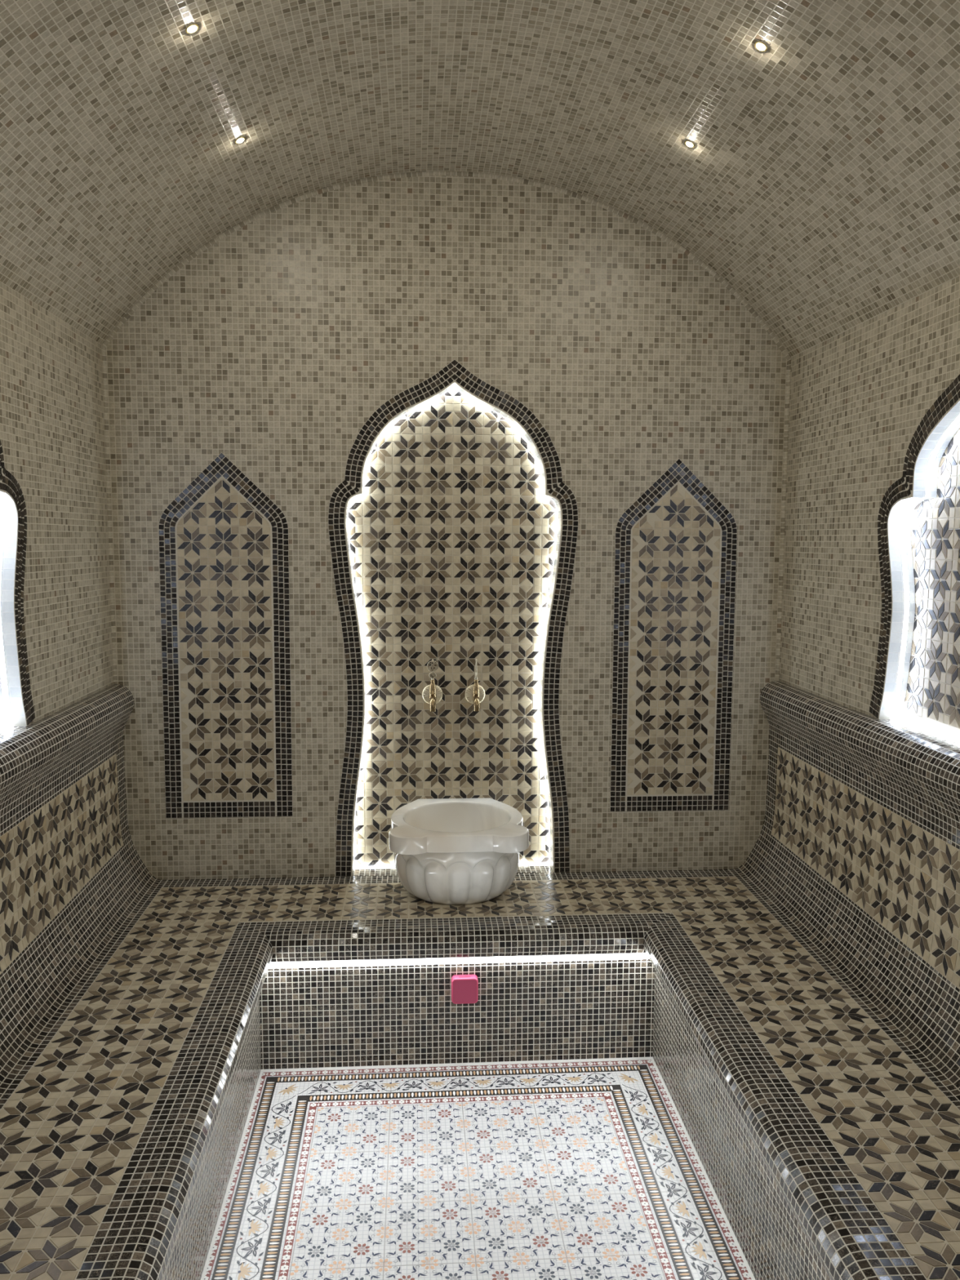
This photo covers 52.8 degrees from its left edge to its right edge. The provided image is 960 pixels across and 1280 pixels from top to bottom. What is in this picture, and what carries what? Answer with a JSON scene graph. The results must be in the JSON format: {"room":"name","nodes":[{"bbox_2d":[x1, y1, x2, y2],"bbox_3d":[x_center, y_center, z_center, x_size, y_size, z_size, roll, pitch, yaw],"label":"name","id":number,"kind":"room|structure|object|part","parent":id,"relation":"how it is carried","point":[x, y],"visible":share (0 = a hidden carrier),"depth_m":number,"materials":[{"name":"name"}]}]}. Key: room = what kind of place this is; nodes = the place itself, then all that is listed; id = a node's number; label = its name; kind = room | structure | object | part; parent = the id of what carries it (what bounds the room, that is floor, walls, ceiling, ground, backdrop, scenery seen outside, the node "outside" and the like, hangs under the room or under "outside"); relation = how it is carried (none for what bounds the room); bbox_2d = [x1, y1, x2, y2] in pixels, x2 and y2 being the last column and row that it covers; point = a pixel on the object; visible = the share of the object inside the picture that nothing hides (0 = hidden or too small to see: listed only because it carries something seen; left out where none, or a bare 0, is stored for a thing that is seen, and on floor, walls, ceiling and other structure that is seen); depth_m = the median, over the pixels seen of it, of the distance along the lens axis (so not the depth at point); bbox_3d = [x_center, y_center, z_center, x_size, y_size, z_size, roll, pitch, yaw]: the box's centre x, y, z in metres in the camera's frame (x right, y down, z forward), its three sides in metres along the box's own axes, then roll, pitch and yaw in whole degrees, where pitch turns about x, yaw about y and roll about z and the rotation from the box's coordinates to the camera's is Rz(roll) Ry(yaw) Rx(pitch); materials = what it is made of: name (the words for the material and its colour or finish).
{"room":"spa","nodes":[
{"label":"spa","id":0,"kind":"room"},
{"bbox_2d":[0,281,113,724],"bbox_3d":[-1.005,-0.173,1.152,0.001,1.046,3.600,0,6,-4],"label":"wall","id":1,"kind":"structure","parent":0,"point":[52,419],"depth_m":2.53,"materials":[{"name":"beige tile"}]},
{"bbox_2d":[0,440,35,738],"bbox_3d":[-1.078,-0.197,1.810,0.060,0.906,1.021,0,6,-4],"label":"niche","id":2,"kind":"object","parent":1,"relation":"attached to","point":[16,704],"visible":1,"depth_m":2.26,"materials":[{"name":"white paint"}]},
{"bbox_3d":[-1.081,0.254,1.856,0.058,0.001,0.910,0,6,-4],"label":"sill","id":3,"kind":"part","parent":2,"relation":"part of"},
{"bbox_2d":[105,175,786,879],"bbox_3d":[-0.080,-0.313,3.015,2.100,2.192,0.001,0,6,-4],"label":"wall","id":4,"kind":"structure","parent":0,"point":[270,350],"depth_m":2.98,"materials":[{"name":"beige tile"}]},
{"bbox_2d":[158,452,293,817],"bbox_3d":[-0.788,-0.005,2.996,0.395,1.136,0.002,0,6,-4],"label":"mosaic panel","id":5,"kind":"object","parent":4,"relation":"attached to","point":[224,589],"visible":1,"depth_m":3.00,"materials":[{"name":"beige tile"}]},
{"bbox_2d":[101,171,791,684],"bbox_3d":[-0.078,-0.630,2.977,2.100,1.552,0.010,0,6,-4],"label":"trim","id":6,"kind":"structure","parent":4,"relation":"attached to","point":[161,282],"depth_m":2.93,"materials":[{"name":"beige tile"}]},
{"bbox_2d":[328,359,578,876],"bbox_3d":[-0.084,-0.055,3.086,0.779,1.625,0.092,0,6,-4],"label":"niche","id":7,"kind":"object","parent":4,"relation":"attached to","point":[453,522],"visible":0.95,"depth_m":3.11,"materials":[{"name":"beige tile"}]},
{"bbox_2d":[422,659,442,711],"bbox_3d":[-0.151,0.141,3.098,0.067,0.162,0.098,0,6,-4],"label":"tap","id":8,"kind":"object","parent":7,"relation":"attached to","point":[432,694],"visible":1,"depth_m":3.09,"materials":[{"name":"gold metal"}]},
{"bbox_3d":[-0.150,0.201,3.076,0.019,0.047,0.044,0,6,-4],"label":"spout","id":9,"kind":"part","parent":8,"relation":"part of","materials":[{"name":"gold metal"}]},
{"bbox_3d":[-0.151,0.095,3.089,0.037,0.069,0.009,0,6,-4],"label":"handle","id":10,"kind":"part","parent":8,"relation":"part of","materials":[{"name":"gold metal"}]},
{"bbox_3d":[-0.088,0.753,3.170,0.649,0.001,0.090,0,6,-4],"label":"sill","id":11,"kind":"part","parent":7,"relation":"part of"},
{"bbox_2d":[464,658,484,711],"bbox_3d":[-0.013,0.141,3.107,0.067,0.162,0.098,0,6,-4],"label":"tap","id":12,"kind":"object","parent":7,"relation":"attached to","point":[474,694],"visible":1,"depth_m":3.10,"materials":[{"name":"gold metal"}]},
{"bbox_3d":[-0.012,0.095,3.099,0.009,0.069,0.037,0,6,-4],"label":"handle","id":13,"kind":"part","parent":12,"relation":"part of","materials":[{"name":"gold metal"}]},
{"bbox_3d":[-0.011,0.201,3.086,0.019,0.047,0.044,0,6,-4],"label":"spout","id":14,"kind":"part","parent":12,"relation":"part of","materials":[{"name":"gold metal"}]},
{"bbox_2d":[609,458,737,811],"bbox_3d":[0.620,-0.007,3.093,0.392,1.133,0.002,0,6,-4],"label":"mosaic panel","id":15,"kind":"object","parent":4,"relation":"attached to","point":[673,627],"visible":1,"depth_m":3.10,"materials":[{"name":"beige tile"}]},
{"bbox_2d":[204,1059,751,1279],"bbox_3d":[0.048,1.367,1.168,1.114,0.001,3.173,0,6,-4],"label":"floor","id":16,"kind":"structure","parent":0,"point":[588,1170],"depth_m":2.25,"materials":[{"name":"tile"}]},
{"bbox_2d":[0,684,273,1279],"bbox_3d":[-0.740,0.833,1.276,0.541,1.033,3.596,0,6,-4],"label":"tiled bench","id":17,"kind":"object","parent":16,"relation":"on","point":[131,1055],"visible":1,"depth_m":2.11,"materials":[{"name":"brown tile"}]},
{"bbox_3d":[-0.980,0.662,1.243,0.013,0.286,3.438,0,6,-4],"label":"star panel","id":18,"kind":"part","parent":17,"relation":"part of","materials":[{"name":"beige tile"}]},
{"bbox_3d":[-0.937,0.632,1.242,0.144,0.628,3.596,0,6,-4],"label":"backrest","id":19,"kind":"part","parent":17,"relation":"part of","materials":[{"name":"brown tile"}]},
{"bbox_3d":[-0.713,0.961,1.112,0.286,0.001,3.240,0,6,-4],"label":"seat","id":20,"kind":"part","parent":17,"relation":"part of","materials":[{"name":"beige tile"}]},
{"bbox_2d":[135,869,767,1069],"bbox_3d":[-0.070,0.983,2.911,1.813,0.406,0.473,0,6,-4],"label":"ledge","id":21,"kind":"object","parent":16,"relation":"on","point":[399,1015],"depth_m":2.74,"materials":[{"name":"brown tile"}]},
{"bbox_2d":[389,797,528,904],"bbox_3d":[-0.071,0.656,2.991,0.410,0.227,0.422,0,6,-4],"label":"basin","id":22,"kind":"object","parent":21,"relation":"on","point":[446,851],"visible":1,"depth_m":2.84,"materials":[{"name":"white stone"}]},
{"bbox_3d":[-0.056,0.898,2.708,1.094,0.018,0.006,0,6,-4],"label":"light strip","id":23,"kind":"part","parent":21,"relation":"part of","materials":[{"name":"white plastic"}]},
{"bbox_2d":[451,974,478,1004],"bbox_3d":[-0.043,0.978,2.707,0.074,0.073,0.026,0,6,-4],"label":"wall box","id":24,"kind":"object","parent":21,"relation":"attached to","point":[464,988],"visible":1,"depth_m":2.69,"materials":[{"name":"pink plastic"}]},
{"bbox_3d":[-0.042,0.979,2.695,0.066,0.065,0.001,0,6,-4],"label":"panel","id":25,"kind":"part","parent":24,"relation":"part of","materials":[{"name":"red plastic"}]},
{"bbox_2d":[200,1057,755,1279],"bbox_3d":[0.050,1.364,1.168,1.110,0.005,3.173,0,6,-4],"label":"trim","id":26,"kind":"structure","parent":16,"relation":"on","point":[703,1170],"depth_m":2.61,"materials":[{"name":"white tile"}]},
{"bbox_2d":[643,680,959,1279],"bbox_3d":[0.816,0.829,1.383,0.541,1.033,3.596,0,6,-4],"label":"tiled bench","id":27,"kind":"object","parent":16,"relation":"on","point":[806,1050],"visible":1,"depth_m":2.16,"materials":[{"name":"brown tile"}]},
{"bbox_3d":[0.811,0.958,1.216,0.286,0.001,3.240,0,6,-4],"label":"seat","id":28,"kind":"part","parent":27,"relation":"part of","materials":[{"name":"beige tile"}]},
{"bbox_3d":[1.015,0.627,1.376,0.144,0.628,3.596,0,6,-4],"label":"backrest","id":29,"kind":"part","parent":27,"relation":"part of","materials":[{"name":"brown tile"}]},
{"bbox_3d":[1.057,0.657,1.382,0.013,0.286,3.438,0,6,-4],"label":"star panel","id":30,"kind":"part","parent":27,"relation":"part of","materials":[{"name":"beige tile"}]},
{"bbox_2d":[0,0,959,357],"bbox_3d":[0.046,-0.957,1.143,2.100,0.526,3.600,0,6,-4],"label":"ceiling","id":31,"kind":"structure","parent":0,"point":[820,180],"depth_m":2.17,"materials":[{"name":"beige tile"}]},
{"bbox_2d":[185,23,199,34],"bbox_3d":[-0.554,-1.176,1.861,0.026,0.014,0.027,0,6,-4],"label":"recessed light","id":32,"kind":"object","parent":31,"relation":"in","point":[192,28],"visible":1,"depth_m":1.86,"materials":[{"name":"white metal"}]},
{"bbox_2d":[235,137,245,143],"bbox_3d":[-0.590,-1.229,2.380,0.026,0.014,0.027,0,6,-4],"label":"recessed light","id":33,"kind":"object","parent":31,"relation":"in","point":[241,140],"visible":1,"depth_m":2.38,"materials":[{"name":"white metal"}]},
{"bbox_2d":[684,140,694,147],"bbox_3d":[0.517,-1.222,2.385,0.026,0.014,0.027,0,6,-4],"label":"recessed light","id":34,"kind":"object","parent":31,"relation":"in","point":[688,144],"visible":1,"depth_m":2.38,"materials":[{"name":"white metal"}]},
{"bbox_2d":[754,41,767,52],"bbox_3d":[0.554,-1.171,1.909,0.026,0.014,0.027,0,6,-4],"label":"recessed light","id":35,"kind":"object","parent":31,"relation":"in","point":[759,46],"visible":1,"depth_m":1.91,"materials":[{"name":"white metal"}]},
{"bbox_2d":[779,275,959,718],"bbox_3d":[1.090,-0.178,1.296,0.001,1.046,3.600,0,6,-4],"label":"wall","id":36,"kind":"structure","parent":0,"point":[859,397],"depth_m":2.62,"materials":[{"name":"beige tile"}]},
{"bbox_2d":[869,373,959,750],"bbox_3d":[1.073,-0.202,1.957,0.060,0.906,1.021,0,6,-4],"label":"niche","id":37,"kind":"object","parent":36,"relation":"attached to","point":[917,686],"visible":1,"depth_m":2.32,"materials":[{"name":"beige tile"}]},
{"bbox_3d":[1.072,0.249,2.003,0.058,0.001,0.910,0,6,-4],"label":"sill","id":38,"kind":"part","parent":37,"relation":"part of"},
{"bbox_3d":[1.103,-0.179,1.959,0.001,0.860,0.950,0,6,-4],"label":"star panel","id":39,"kind":"part","parent":37,"relation":"part of","materials":[{"name":"beige tile"}]}
]}

